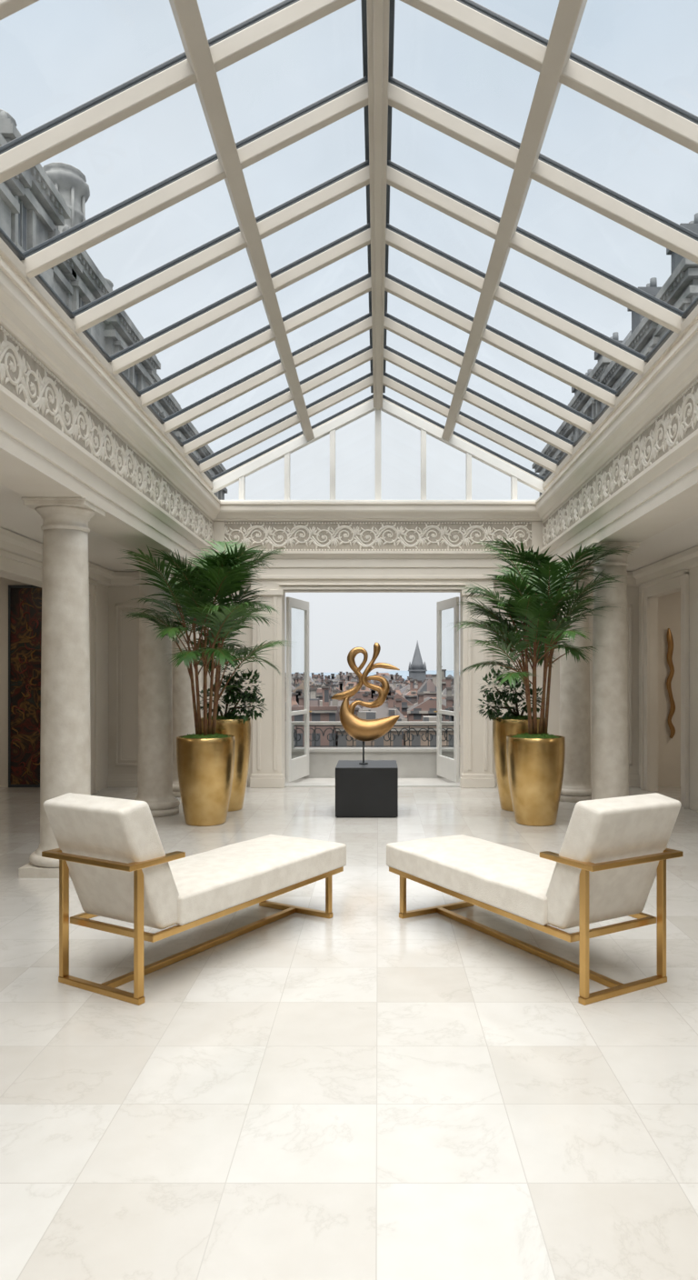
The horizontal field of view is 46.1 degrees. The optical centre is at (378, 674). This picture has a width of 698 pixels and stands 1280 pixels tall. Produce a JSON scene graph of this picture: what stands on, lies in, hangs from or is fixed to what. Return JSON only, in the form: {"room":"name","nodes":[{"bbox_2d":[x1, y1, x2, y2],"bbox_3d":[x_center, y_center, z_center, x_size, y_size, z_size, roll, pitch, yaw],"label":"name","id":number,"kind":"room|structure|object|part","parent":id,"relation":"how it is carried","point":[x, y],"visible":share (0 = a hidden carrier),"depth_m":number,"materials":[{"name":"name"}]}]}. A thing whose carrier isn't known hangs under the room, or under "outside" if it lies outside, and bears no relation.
{"room":"lobby","nodes":[
{"label":"lobby","id":0,"kind":"room"},
{"bbox_2d":[0,570,108,790],"bbox_3d":[-3.975,0.070,4.350,0.250,3.060,14.700,0,0,0],"label":"wall","id":1,"kind":"structure","parent":0,"point":[102,589],"depth_m":11.44,"materials":[{"name":"beige paint"}]},
{"bbox_2d":[0,549,97,794],"bbox_3d":[-3.823,0.170,8.550,0.055,2.860,5.100,0,0,0],"label":"trim opening","id":2,"kind":"structure","parent":1,"relation":"attached to","point":[11,563],"depth_m":10.92,"materials":[{"name":"white paint"}]},
{"bbox_2d":[0,527,114,586],"bbox_3d":[-3.785,-1.355,4.350,0.130,0.190,14.700,0,0,0],"label":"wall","id":3,"kind":"structure","parent":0,"point":[10,542],"depth_m":8.87,"materials":[{"name":"white paint"}]},
{"bbox_2d":[0,484,139,571],"bbox_3d":[-4.815,-1.535,4.350,4.370,0.150,14.700,0,0,0],"label":"ceiling","id":4,"kind":"structure","parent":0,"point":[16,517],"depth_m":8.47,"materials":[{"name":"paint"}]},
{"bbox_2d":[0,255,220,567],"bbox_3d":[-2.485,-2.030,4.350,0.590,1.260,14.700,0,0,0],"label":"entablature","id":5,"kind":"object","parent":4,"relation":"attached to","point":[38,459],"visible":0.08,"depth_m":6.34,"materials":[{"name":"beige paint"}]},
{"bbox_2d":[0,325,213,546],"bbox_3d":[-2.334,-1.950,4.420,0.028,0.410,14.362,0,0,0],"label":"trim","id":6,"kind":"structure","parent":5,"relation":"attached to","point":[21,373],"depth_m":6.54,"materials":[{"name":"paint"}]},
{"bbox_2d":[176,734,234,826],"bbox_3d":[-1.860,1.133,8.850,0.620,0.934,0.620,0,0,0],"label":"pot","id":7,"kind":"object","parent":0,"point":[205,763],"depth_m":8.62,"materials":[{"name":"gold metal"}]},
{"bbox_2d":[200,717,250,811],"bbox_3d":[-1.830,1.058,9.750,0.630,1.084,0.630,0,0,0],"label":"pot","id":8,"kind":"object","parent":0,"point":[240,727],"depth_m":9.56,"materials":[{"name":"gold metal"}]},
{"bbox_2d":[0,577,680,786],"bbox_3d":[0.000,-0.400,11.850,14.000,4.000,0.300,0,0,0],"label":"wall","id":9,"kind":"structure","parent":0,"point":[669,605],"depth_m":11.70,"materials":[{"name":"beige paint"}]},
{"bbox_2d":[8,585,41,787],"bbox_3d":[-4.980,0.165,11.665,0.540,2.870,0.070,0,0,0],"label":"art panel","id":10,"kind":"object","parent":9,"relation":"attached to","point":[25,602],"visible":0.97,"depth_m":11.65,"materials":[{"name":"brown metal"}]},
{"bbox_2d":[285,596,309,782],"bbox_3d":[-1.218,0.220,12.461,0.051,2.720,0.930,0,0,14],"label":"door","id":11,"kind":"structure","parent":9,"relation":"in","point":[297,767],"depth_m":12.18,"materials":[{"name":"paint"}]},
{"bbox_2d":[248,575,496,788],"bbox_3d":[-0.080,0.100,11.630,3.520,3.000,0.140,0,0,0],"label":"door surround","id":12,"kind":"object","parent":9,"relation":"attached to","point":[477,730],"depth_m":11.60,"materials":[{"name":"white paint"}]},
{"bbox_2d":[114,604,632,765],"bbox_3d":[-0.065,0.150,11.685,7.370,2.300,0.030,0,0,0],"label":"wall panels","id":13,"kind":"object","parent":9,"relation":"attached to","point":[630,606],"visible":0.34,"depth_m":11.67,"materials":[{"name":"beige paint"}]},
{"bbox_2d":[107,571,639,787],"bbox_3d":[-0.065,0.075,4.510,7.570,3.050,15.020,0,0,0],"label":"trim","id":14,"kind":"structure","parent":9,"relation":"attached to","point":[120,578],"depth_m":11.65,"materials":[{"name":"white paint"}]},
{"bbox_2d":[213,501,542,575],"bbox_3d":[0.000,-1.905,11.575,4.860,1.010,0.270,0,0,0],"label":"entablature","id":15,"kind":"object","parent":9,"relation":"attached to","point":[292,563],"visible":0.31,"depth_m":11.52,"materials":[{"name":"beige paint"}]},
{"bbox_2d":[224,521,531,550],"bbox_3d":[-0.020,-1.950,11.584,4.442,0.410,0.028,0,0,0],"label":"frieze","id":16,"kind":"object","parent":15,"relation":"attached to","point":[294,535],"visible":0.94,"depth_m":11.58,"materials":[{"name":"paint"}]},
{"bbox_2d":[210,399,545,501],"bbox_3d":[0.000,-3.156,11.655,4.831,1.511,0.130,0,0,0],"label":"window frame","id":17,"kind":"structure","parent":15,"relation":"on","point":[285,451],"depth_m":11.59,"materials":[{"name":"paint"}]},
{"bbox_2d":[212,521,543,550],"bbox_3d":[0.000,-1.950,11.585,4.660,0.410,0.030,0,0,0],"label":"blocks","id":18,"kind":"object","parent":15,"relation":"attached to","point":[218,527],"visible":0.68,"depth_m":11.57,"materials":[{"name":"beige paint"}]},
{"bbox_2d":[436,596,459,782],"bbox_3d":[1.058,0.220,12.461,0.051,2.720,0.930,0,0,-14],"label":"door","id":19,"kind":"structure","parent":9,"relation":"in","point":[446,767],"depth_m":12.26,"materials":[{"name":"paint"}]},
{"bbox_2d":[666,628,675,738],"bbox_3d":[4.160,0.123,11.650,0.131,1.569,0.048,0,0,0],"label":"wall sculpture","id":20,"kind":"object","parent":9,"relation":"attached to","point":[670,640],"visible":1,"depth_m":11.63,"materials":[{"name":"gold metal"}]},
{"bbox_2d":[0,778,697,1279],"bbox_3d":[0.000,1.680,5.100,14.000,0.160,16.600,0,0,0],"label":"floor","id":21,"kind":"structure","parent":0,"point":[365,1091],"depth_m":3.22,"materials":[{"name":"stone"}]},
{"bbox_2d":[18,505,95,878],"bbox_3d":[-2.560,0.130,6.720,0.554,2.940,0.554,0,0,0],"label":"column","id":22,"kind":"structure","parent":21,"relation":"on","point":[65,725],"depth_m":6.56,"materials":[{"name":"stone"}]},
{"bbox_2d":[20,497,107,516],"bbox_3d":[-2.560,-1.370,6.720,0.512,0.060,0.512,0,0,0],"label":"abacus","id":23,"kind":"object","parent":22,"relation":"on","point":[32,503],"visible":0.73,"depth_m":6.48,"materials":[{"name":"stone"}]},
{"bbox_2d":[134,555,179,817],"bbox_3d":[-2.570,0.130,9.450,0.554,2.940,0.554,0,0,0],"label":"column","id":24,"kind":"structure","parent":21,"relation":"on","point":[155,739],"depth_m":9.29,"materials":[{"name":"stone"}]},
{"bbox_2d":[126,550,182,559],"bbox_3d":[-2.570,-1.370,9.450,0.512,0.060,0.512,0,0,0],"label":"abacus","id":25,"kind":"object","parent":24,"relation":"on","point":[145,552],"visible":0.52,"depth_m":9.21,"materials":[{"name":"stone"}]},
{"bbox_2d":[170,573,201,797],"bbox_3d":[-2.550,0.130,10.950,0.554,2.940,0.554,0,0,0],"label":"column","id":26,"kind":"structure","parent":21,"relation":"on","point":[183,710],"depth_m":10.78,"materials":[{"name":"stone"}]},
{"bbox_2d":[41,792,346,1005],"bbox_3d":[-0.975,1.110,4.843,0.650,0.980,1.911,0,0,31],"label":"chaise lounge","id":27,"kind":"object","parent":21,"relation":"on","point":[115,860],"visible":1,"depth_m":4.22,"materials":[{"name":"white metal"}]},
{"bbox_2d":[43,792,179,929],"bbox_3d":[-1.349,0.951,4.216,0.590,0.662,0.451,0,0,31],"label":"cushion","id":28,"kind":"object","parent":27,"relation":"on","point":[98,838],"depth_m":4.09,"materials":[{"name":"beige fabric"}]},
{"bbox_2d":[168,834,346,925],"bbox_3d":[-0.882,1.193,5.000,0.650,0.178,1.545,0,0,31],"label":"seat cushion","id":29,"kind":"object","parent":27,"relation":"on","point":[215,883],"depth_m":4.81,"materials":[{"name":"beige fabric"}]},
{"bbox_2d":[117,539,296,826],"bbox_3d":[-1.833,0.025,8.957,1.889,3.149,2.151,0,0,0],"label":"potted palm","id":30,"kind":"object","parent":21,"relation":"on","point":[205,760],"visible":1,"depth_m":8.60,"materials":[{"name":"green plant"}]},
{"bbox_2d":[199,657,268,811],"bbox_3d":[-1.742,0.669,9.750,0.872,1.862,0.675,0,0,0],"label":"potted shrub","id":31,"kind":"object","parent":21,"relation":"on","point":[232,724],"visible":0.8,"depth_m":9.59,"materials":[{"name":"gold metal"}]},
{"bbox_2d":[335,760,398,817],"bbox_3d":[-0.130,1.320,9.550,0.700,0.560,0.800,0,0,0],"label":"plinth","id":32,"kind":"object","parent":21,"relation":"on","point":[371,789],"visible":1,"depth_m":9.15,"materials":[{"name":"paint"}]},
{"bbox_2d":[330,642,399,764],"bbox_3d":[-0.148,0.333,9.550,0.806,1.414,0.221,0,0,0],"label":"abstract sculpture","id":33,"kind":"object","parent":32,"relation":"on","point":[365,730],"visible":1,"depth_m":9.52,"materials":[{"name":"metal"}]},
{"bbox_3d":[-0.170,0.890,9.550,0.100,0.300,0.100,0,0,0],"label":"support rod","id":34,"kind":"part","parent":33,"relation":"part of","materials":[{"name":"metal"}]},
{"bbox_2d":[291,721,453,778],"bbox_3d":[0.002,1.195,13.060,13.003,0.890,0.300,0,0,0],"label":"balustrade","id":35,"kind":"object","parent":21,"relation":"on","point":[412,762],"visible":0.18,"depth_m":12.95,"materials":[{"name":"stone"}]},
{"bbox_2d":[284,782,460,787],"bbox_3d":[-0.080,1.593,11.850,2.560,0.015,0.340,0,0,0],"label":"threshold","id":36,"kind":"object","parent":21,"relation":"on","point":[286,785],"depth_m":11.77,"materials":[{"name":"white stone"}]},
{"bbox_2d":[476,658,546,811],"bbox_3d":[1.577,0.680,9.735,0.867,1.840,0.663,0,0,0],"label":"potted shrub","id":37,"kind":"object","parent":21,"relation":"on","point":[512,723],"visible":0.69,"depth_m":9.60,"materials":[{"name":"gold metal"}]},
{"bbox_2d":[492,717,539,811],"bbox_3d":[1.680,1.058,9.750,0.630,1.084,0.630,0,0,0],"label":"pot","id":38,"kind":"object","parent":37,"relation":"on","point":[503,727],"depth_m":9.57,"materials":[{"name":"gold metal"}]},
{"bbox_2d":[386,792,683,1005],"bbox_3d":[0.815,1.110,4.843,0.650,0.980,1.911,0,0,-31],"label":"chaise lounge","id":39,"kind":"object","parent":21,"relation":"on","point":[613,851],"visible":1,"depth_m":4.22,"materials":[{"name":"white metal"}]},
{"bbox_2d":[386,834,556,925],"bbox_3d":[0.722,1.193,5.000,0.650,0.178,1.545,0,0,-31],"label":"seat cushion","id":40,"kind":"object","parent":39,"relation":"on","point":[514,883],"depth_m":4.81,"materials":[{"name":"beige fabric"}]},
{"bbox_2d":[546,792,681,929],"bbox_3d":[1.189,0.951,4.216,0.590,0.662,0.451,0,0,-31],"label":"cushion","id":41,"kind":"object","parent":39,"relation":"on","point":[625,839],"depth_m":4.09,"materials":[{"name":"beige fabric"}]},
{"bbox_2d":[446,536,629,826],"bbox_3d":[1.706,0.065,8.908,2.023,3.070,2.066,0,0,0],"label":"potted palm","id":42,"kind":"object","parent":21,"relation":"on","point":[535,761],"visible":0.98,"depth_m":8.62,"materials":[{"name":"green plant"}]},
{"bbox_2d":[506,734,565,826],"bbox_3d":[1.700,1.133,8.850,0.620,0.934,0.620,0,0,0],"label":"pot","id":43,"kind":"object","parent":42,"relation":"on","point":[535,763],"depth_m":8.62,"materials":[{"name":"gold metal"}]},
{"bbox_2d":[560,567,593,802],"bbox_3d":[2.520,0.130,10.500,0.554,2.940,0.554,0,0,0],"label":"column","id":44,"kind":"structure","parent":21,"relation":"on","point":[575,676],"depth_m":10.33,"materials":[{"name":"stone"}]},
{"bbox_2d":[561,562,593,569],"bbox_3d":[2.520,-1.370,10.500,0.512,0.060,0.512,0,0,0],"label":"abacus","id":45,"kind":"object","parent":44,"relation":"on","point":[582,564],"visible":0.02,"depth_m":10.26,"materials":[{"name":"stone"}]},
{"bbox_2d":[535,320,697,562],"bbox_3d":[2.485,-2.030,4.350,0.590,1.260,14.700,0,0,0],"label":"entablature","id":46,"kind":"object","parent":45,"relation":"on","point":[665,495],"visible":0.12,"depth_m":7.32,"materials":[{"name":"beige paint"}]},
{"bbox_2d":[0,0,697,489],"bbox_3d":[0.000,-3.333,4.570,4.980,1.425,14.228,0,0,0],"label":"skylight frame","id":47,"kind":"object","parent":46,"relation":"on","point":[377,92],"visible":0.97,"depth_m":6.31,"materials":[{"name":"white metal"}]},
{"bbox_2d":[542,379,697,547],"bbox_3d":[2.334,-1.950,4.460,0.028,0.410,14.362,0,0,0],"label":"trim","id":48,"kind":"structure","parent":46,"relation":"attached to","point":[679,419],"depth_m":7.50,"materials":[{"name":"paint"}]},
{"bbox_2d":[589,548,632,799],"bbox_3d":[2.520,0.130,8.900,0.554,2.940,0.554,0,0,0],"label":"column","id":49,"kind":"structure","parent":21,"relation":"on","point":[610,704],"depth_m":8.74,"materials":[{"name":"stone"}]},
{"bbox_2d":[581,541,640,553],"bbox_3d":[2.520,-1.370,8.900,0.512,0.060,0.512,0,0,0],"label":"abacus","id":50,"kind":"object","parent":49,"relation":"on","point":[634,545],"visible":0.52,"depth_m":8.66,"materials":[{"name":"stone"}]},
{"bbox_2d":[592,513,697,571],"bbox_3d":[4.815,-1.535,4.350,4.370,0.150,14.700,0,0,0],"label":"ceiling","id":51,"kind":"structure","parent":0,"point":[682,536],"depth_m":9.24,"materials":[{"name":"paint"}]},
{"bbox_2d":[639,566,697,811],"bbox_3d":[3.780,0.070,4.350,0.120,3.060,14.700,0,0,0],"label":"wall","id":52,"kind":"structure","parent":0,"point":[693,572],"depth_m":9.77,"materials":[{"name":"beige paint"}]},
{"bbox_2d":[640,569,689,808],"bbox_3d":[3.692,0.170,10.625,0.055,2.860,1.650,0,0,0],"label":"trim opening","id":53,"kind":"structure","parent":52,"relation":"attached to","point":[680,579],"depth_m":10.26,"materials":[{"name":"white paint"}]},
{"bbox_2d":[632,545,697,586],"bbox_3d":[3.655,-1.355,4.350,0.130,0.190,14.700,0,0,0],"label":"crown molding","id":54,"kind":"structure","parent":52,"relation":"attached to","point":[687,559],"depth_m":10.25,"materials":[{"name":"white paint"}]},
{"label":"outside","id":55,"kind":"structure","parent":0,"visible":0},
{"bbox_2d":[291,670,453,678],"bbox_3d":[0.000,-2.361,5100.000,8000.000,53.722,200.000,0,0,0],"label":"hills","id":56,"kind":"structure","parent":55,"point":[405,674],"depth_m":5147.91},
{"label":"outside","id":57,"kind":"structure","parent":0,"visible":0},
{"bbox_3d":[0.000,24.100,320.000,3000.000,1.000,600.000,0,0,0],"label":"ground","id":58,"kind":"structure","parent":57,"visible":0},
{"bbox_2d":[291,666,453,747],"bbox_3d":[3.222,10.915,223.872,375.636,25.370,367.944,0,0,0],"label":"city buildings","id":59,"kind":"structure","parent":58,"relation":"on","point":[415,700],"depth_m":44.20,"materials":[{"name":"brick"}]},
{"bbox_2d":[399,640,427,681],"bbox_3d":[17.100,5.350,308.300,19.000,36.500,13.400,0,0,0],"label":"tower","id":60,"kind":"structure","parent":58,"relation":"on","point":[417,670],"depth_m":302.73,"materials":[{"name":"stone"}]},
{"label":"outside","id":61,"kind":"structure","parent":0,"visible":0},
{"bbox_2d":[0,109,227,499],"bbox_3d":[-7.980,0.575,21.750,4.440,22.050,20.980,0,0,0],"label":"neighbouring building","id":62,"kind":"structure","parent":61,"point":[38,204],"depth_m":16.52,"materials":[{"name":"stone"}]},
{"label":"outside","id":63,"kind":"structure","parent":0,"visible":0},
{"bbox_2d":[532,212,697,496],"bbox_3d":[8.130,0.950,24.200,4.340,21.300,16.080,0,0,0],"label":"neighbouring building","id":64,"kind":"structure","parent":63,"point":[680,290],"depth_m":19.92,"materials":[{"name":"stone"}]}
]}

